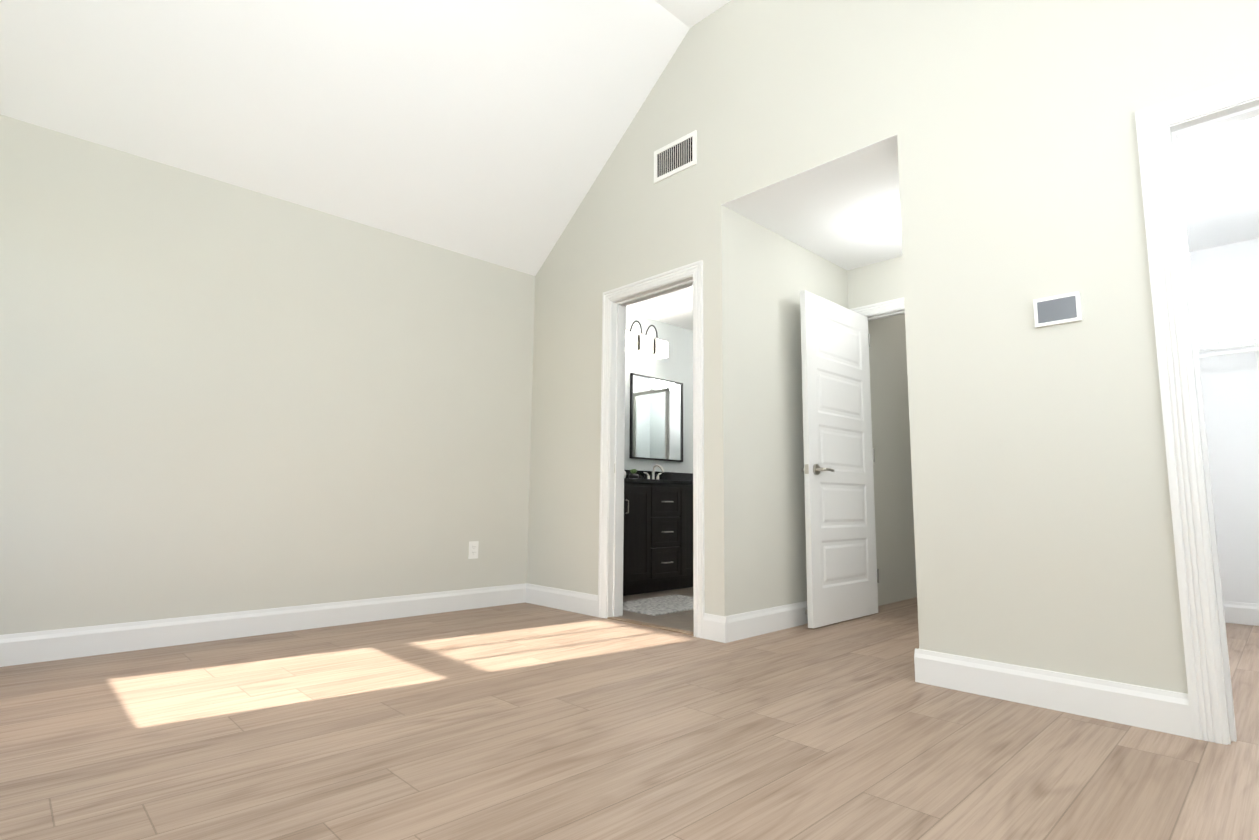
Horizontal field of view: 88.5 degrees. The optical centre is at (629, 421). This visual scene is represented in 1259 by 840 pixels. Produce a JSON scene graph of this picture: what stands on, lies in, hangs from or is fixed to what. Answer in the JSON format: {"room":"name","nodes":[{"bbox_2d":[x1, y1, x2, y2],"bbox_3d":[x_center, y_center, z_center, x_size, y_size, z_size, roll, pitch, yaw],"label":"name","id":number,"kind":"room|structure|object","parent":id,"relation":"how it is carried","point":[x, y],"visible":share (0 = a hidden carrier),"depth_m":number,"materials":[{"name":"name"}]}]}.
{"room":"empty bedroom","nodes":[
{"label":"empty bedroom","id":0,"kind":"room"},
{"bbox_2d":[0,114,534,634],"bbox_3d":[-2.064,-0.173,3.567,3.620,2.620,0.120,7,-10,-44],"label":"wall","id":1,"kind":"structure","parent":0,"point":[216,396],"depth_m":3.43,"materials":[{"name":"beige paint"}]},
{"bbox_2d":[0,584,523,666],"bbox_3d":[-1.975,1.064,3.419,3.470,0.130,0.016,7,-10,-44],"label":"baseboard","id":2,"kind":"structure","parent":1,"relation":"attached to","point":[49,645],"depth_m":3.33,"materials":[{"name":"white wood"}]},
{"bbox_2d":[468,541,478,558],"bbox_3d":[-1.050,0.865,4.354,0.070,0.115,0.007,7,-10,-44],"label":"electrical outlet","id":3,"kind":"object","parent":1,"relation":"attached to","point":[473,549],"visible":1,"depth_m":4.35,"materials":[{"name":"white plastic"}]},
{"bbox_2d":[0,0,730,275],"bbox_3d":[-0.255,-2.094,1.962,3.640,1.443,5.240,7,-10,-44],"label":"ceiling","id":4,"kind":"structure","parent":0,"point":[492,131],"depth_m":3.51,"materials":[{"name":"paint"}]},
{"bbox_2d":[0,597,1258,839],"bbox_3d":[0.865,1.154,2.902,7.500,0.120,5.900,7,-10,-44],"label":"floor","id":5,"kind":"structure","parent":0,"point":[524,721],"depth_m":1.93,"materials":[{"name":"brown wood"}]},
{"bbox_2d":[618,587,693,631],"bbox_3d":[0.998,1.387,5.303,3.345,0.004,1.870,7,-10,-44],"label":"floor","id":6,"kind":"structure","parent":0,"point":[683,620],"depth_m":4.07,"materials":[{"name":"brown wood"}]},
{"bbox_2d":[623,480,692,595],"bbox_3d":[0.184,0.965,5.439,1.800,0.860,0.600,7,-10,-44],"label":"bathroom vanity","id":7,"kind":"object","parent":6,"relation":"on","point":[658,535],"depth_m":5.12,"materials":[{"name":"wood"}]},
{"bbox_2d":[624,476,692,483],"bbox_3d":[0.176,0.522,5.506,1.824,0.035,0.570,7,-10,-44],"label":"countertop","id":8,"kind":"structure","parent":7,"relation":"on","point":[627,478],"depth_m":5.31,"materials":[{"name":"black stone"}]},
{"bbox_2d":[628,469,638,478],"bbox_3d":[0.036,0.442,5.401,0.090,0.095,0.090,7,-10,-44],"label":"plant pot","id":9,"kind":"object","parent":8,"relation":"on","point":[633,474],"visible":0.92,"depth_m":5.38,"materials":[{"name":"black"}]},
{"bbox_2d":[623,594,693,615],"bbox_3d":[0.257,1.275,4.512,0.760,0.012,0.500,7,-10,-44],"label":"bath rug","id":10,"kind":"object","parent":6,"relation":"on","point":[662,605],"visible":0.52,"depth_m":4.42,"materials":[{"name":"white fabric"}]},
{"bbox_2d":[624,312,692,472],"bbox_3d":[0.382,0.188,6.233,3.400,2.600,0.120,7,-10,-44],"label":"wall","id":11,"kind":"structure","parent":0,"point":[676,365],"depth_m":6.17,"materials":[{"name":"paint"}]},
{"bbox_2d":[626,321,667,358],"bbox_3d":[0.071,-0.757,5.785,0.566,0.311,0.235,7,-10,-44],"label":"sconce","id":12,"kind":"object","parent":11,"relation":"attached to","point":[642,344],"visible":0.71,"depth_m":5.72,"materials":[{"name":"white glass"}]},
{"bbox_2d":[629,373,682,461],"bbox_3d":[0.263,-0.024,6.038,0.700,0.770,0.024,7,-10,-44],"label":"bathroom mirror","id":13,"kind":"object","parent":11,"relation":"attached to","point":[656,418],"visible":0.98,"depth_m":6.02,"materials":[{"name":"clear glass"}]},
{"bbox_2d":[624,470,692,479],"bbox_3d":[-0.014,0.477,5.709,1.824,0.100,0.022,7,-10,-44],"label":"backsplash","id":14,"kind":"structure","parent":11,"relation":"attached to","point":[642,475],"depth_m":6.00,"materials":[{"name":"black stone"}]},
{"bbox_2d":[626,286,692,330],"bbox_3d":[1.046,-1.059,5.711,3.400,0.100,1.990,7,-10,-44],"label":"ceiling","id":15,"kind":"structure","parent":0,"point":[674,308],"depth_m":5.77,"materials":[{"name":"paint"}]},
{"bbox_2d":[734,211,849,613],"bbox_3d":[1.771,0.028,4.816,3.400,2.600,0.120,7,-10,-44],"label":"wall","id":16,"kind":"structure","parent":0,"point":[776,274],"depth_m":3.83,"materials":[{"name":"beige paint"}]},
{"bbox_2d":[712,601,807,642],"bbox_3d":[1.013,1.149,3.872,1.486,0.130,0.045,7,-10,-44],"label":"baseboard","id":17,"kind":"structure","parent":16,"relation":"attached to","point":[725,629],"depth_m":3.54,"materials":[{"name":"white wood"}]},
{"bbox_2d":[721,134,901,270],"bbox_3d":[1.986,-1.192,4.380,3.119,0.142,1.000,7,-10,-44],"label":"ceiling","id":18,"kind":"structure","parent":0,"point":[843,211],"depth_m":3.67,"materials":[{"name":"paint"}]},
{"bbox_2d":[850,256,916,605],"bbox_3d":[1.950,-0.044,4.221,0.120,2.600,0.990,7,-10,-44],"label":"wall","id":19,"kind":"structure","parent":0,"point":[882,281],"depth_m":4.89,"materials":[{"name":"beige paint"}]},
{"bbox_2d":[800,290,878,627],"bbox_3d":[1.348,0.231,4.120,0.826,2.002,0.164,7,-10,-43],"label":"door leaf","id":20,"kind":"structure","parent":19,"relation":"in","point":[842,570],"depth_m":4.05,"materials":[{"name":"white wood"}]},
{"bbox_2d":[850,297,904,320],"bbox_3d":[1.939,0.208,4.199,0.154,2.095,0.970,7,-10,-44],"label":"door frame","id":21,"kind":"structure","parent":19,"relation":"attached to","point":[885,309],"depth_m":4.45,"materials":[{"name":"white wood"}]},
{"bbox_2d":[527,0,1258,693],"bbox_3d":[0.990,-0.774,3.187,0.120,3.780,5.460,7,-10,-44],"label":"wall","id":22,"kind":"structure","parent":0,"point":[1043,518],"depth_m":2.63,"materials":[{"name":"beige paint"}]},
{"bbox_2d":[524,583,597,616],"bbox_3d":[-0.458,1.190,4.327,0.016,0.130,0.760,7,-10,-44],"label":"baseboard","id":23,"kind":"structure","parent":22,"relation":"attached to","point":[567,600],"depth_m":4.31,"materials":[{"name":"white wood"}]},
{"bbox_2d":[608,617,693,635],"bbox_3d":[0.127,1.190,3.773,0.055,0.006,0.695,7,-10,-44],"label":"threshold","id":24,"kind":"object","parent":22,"relation":"attached to","point":[655,626],"depth_m":3.75,"materials":[{"name":"brown wood"}]},
{"bbox_2d":[598,260,704,637],"bbox_3d":[0.162,0.157,3.924,0.158,2.095,0.845,7,-10,-44],"label":"door frame","id":25,"kind":"structure","parent":22,"relation":"attached to","point":[616,302],"depth_m":4.08,"materials":[{"name":"white wood"}]},
{"bbox_2d":[654,130,696,183],"bbox_3d":[0.275,-1.610,3.943,0.013,0.210,0.343,7,-10,-44],"label":"air vent","id":26,"kind":"object","parent":22,"relation":"in","point":[676,156],"visible":1,"depth_m":3.93,"materials":[{"name":"white metal"}]},
{"bbox_2d":[914,648,915,681],"bbox_3d":[1.708,1.068,3.162,1.486,0.130,0.016,7,-10,-44],"label":"baseboard","id":27,"kind":"structure","parent":22,"relation":"attached to","point":[915,648],"depth_m":2.65,"materials":[{"name":"white wood"}]},
{"bbox_2d":[916,648,1191,737],"bbox_3d":[1.490,0.965,2.339,0.016,0.130,0.823,7,-10,-44],"label":"baseboard","id":28,"kind":"structure","parent":22,"relation":"attached to","point":[1161,710],"depth_m":2.29,"materials":[{"name":"white wood"}]},
{"bbox_2d":[1033,291,1081,327],"bbox_3d":[1.596,-0.416,2.412,0.019,0.108,0.147,7,-10,-44],"label":"keypad","id":29,"kind":"object","parent":22,"relation":"attached to","point":[1057,309],"visible":1,"depth_m":2.40,"materials":[{"name":"white plastic"}]},
{"bbox_2d":[1135,71,1258,744],"bbox_3d":[2.127,-0.076,1.919,0.162,2.107,0.834,7,-10,-44],"label":"door frame","id":30,"kind":"structure","parent":22,"relation":"attached to","point":[1163,128],"depth_m":2.13,"materials":[{"name":"white wood"}]},
{"bbox_2d":[1177,116,1258,251],"bbox_3d":[3.144,-1.349,3.179,2.850,0.100,2.110,7,-10,-44],"label":"ceiling","id":31,"kind":"structure","parent":0,"point":[1221,201],"depth_m":3.48,"materials":[{"name":"paint"}]},
{"bbox_2d":[1188,238,1258,603],"bbox_3d":[3.133,-0.177,3.035,2.850,2.600,2.111,7,-10,-44],"label":"wall","id":32,"kind":"structure","parent":0,"point":[1225,284],"depth_m":4.14,"materials":[{"name":"paint"}]},
{"bbox_2d":[1198,336,1258,376],"bbox_3d":[3.736,-0.323,4.076,0.330,0.343,0.825,7,-10,-44],"label":"wire closet shelf","id":33,"kind":"object","parent":32,"relation":"attached to","point":[1255,349],"visible":0.15,"depth_m":3.92,"materials":[{"name":"white metal"}]},
{"bbox_2d":[1223,601,1258,625],"bbox_3d":[3.715,1.206,4.124,0.016,0.130,1.080,7,-10,-44],"label":"baseboard","id":34,"kind":"structure","parent":32,"relation":"attached to","point":[1241,613],"depth_m":4.01,"materials":[{"name":"white wood"}]}
]}

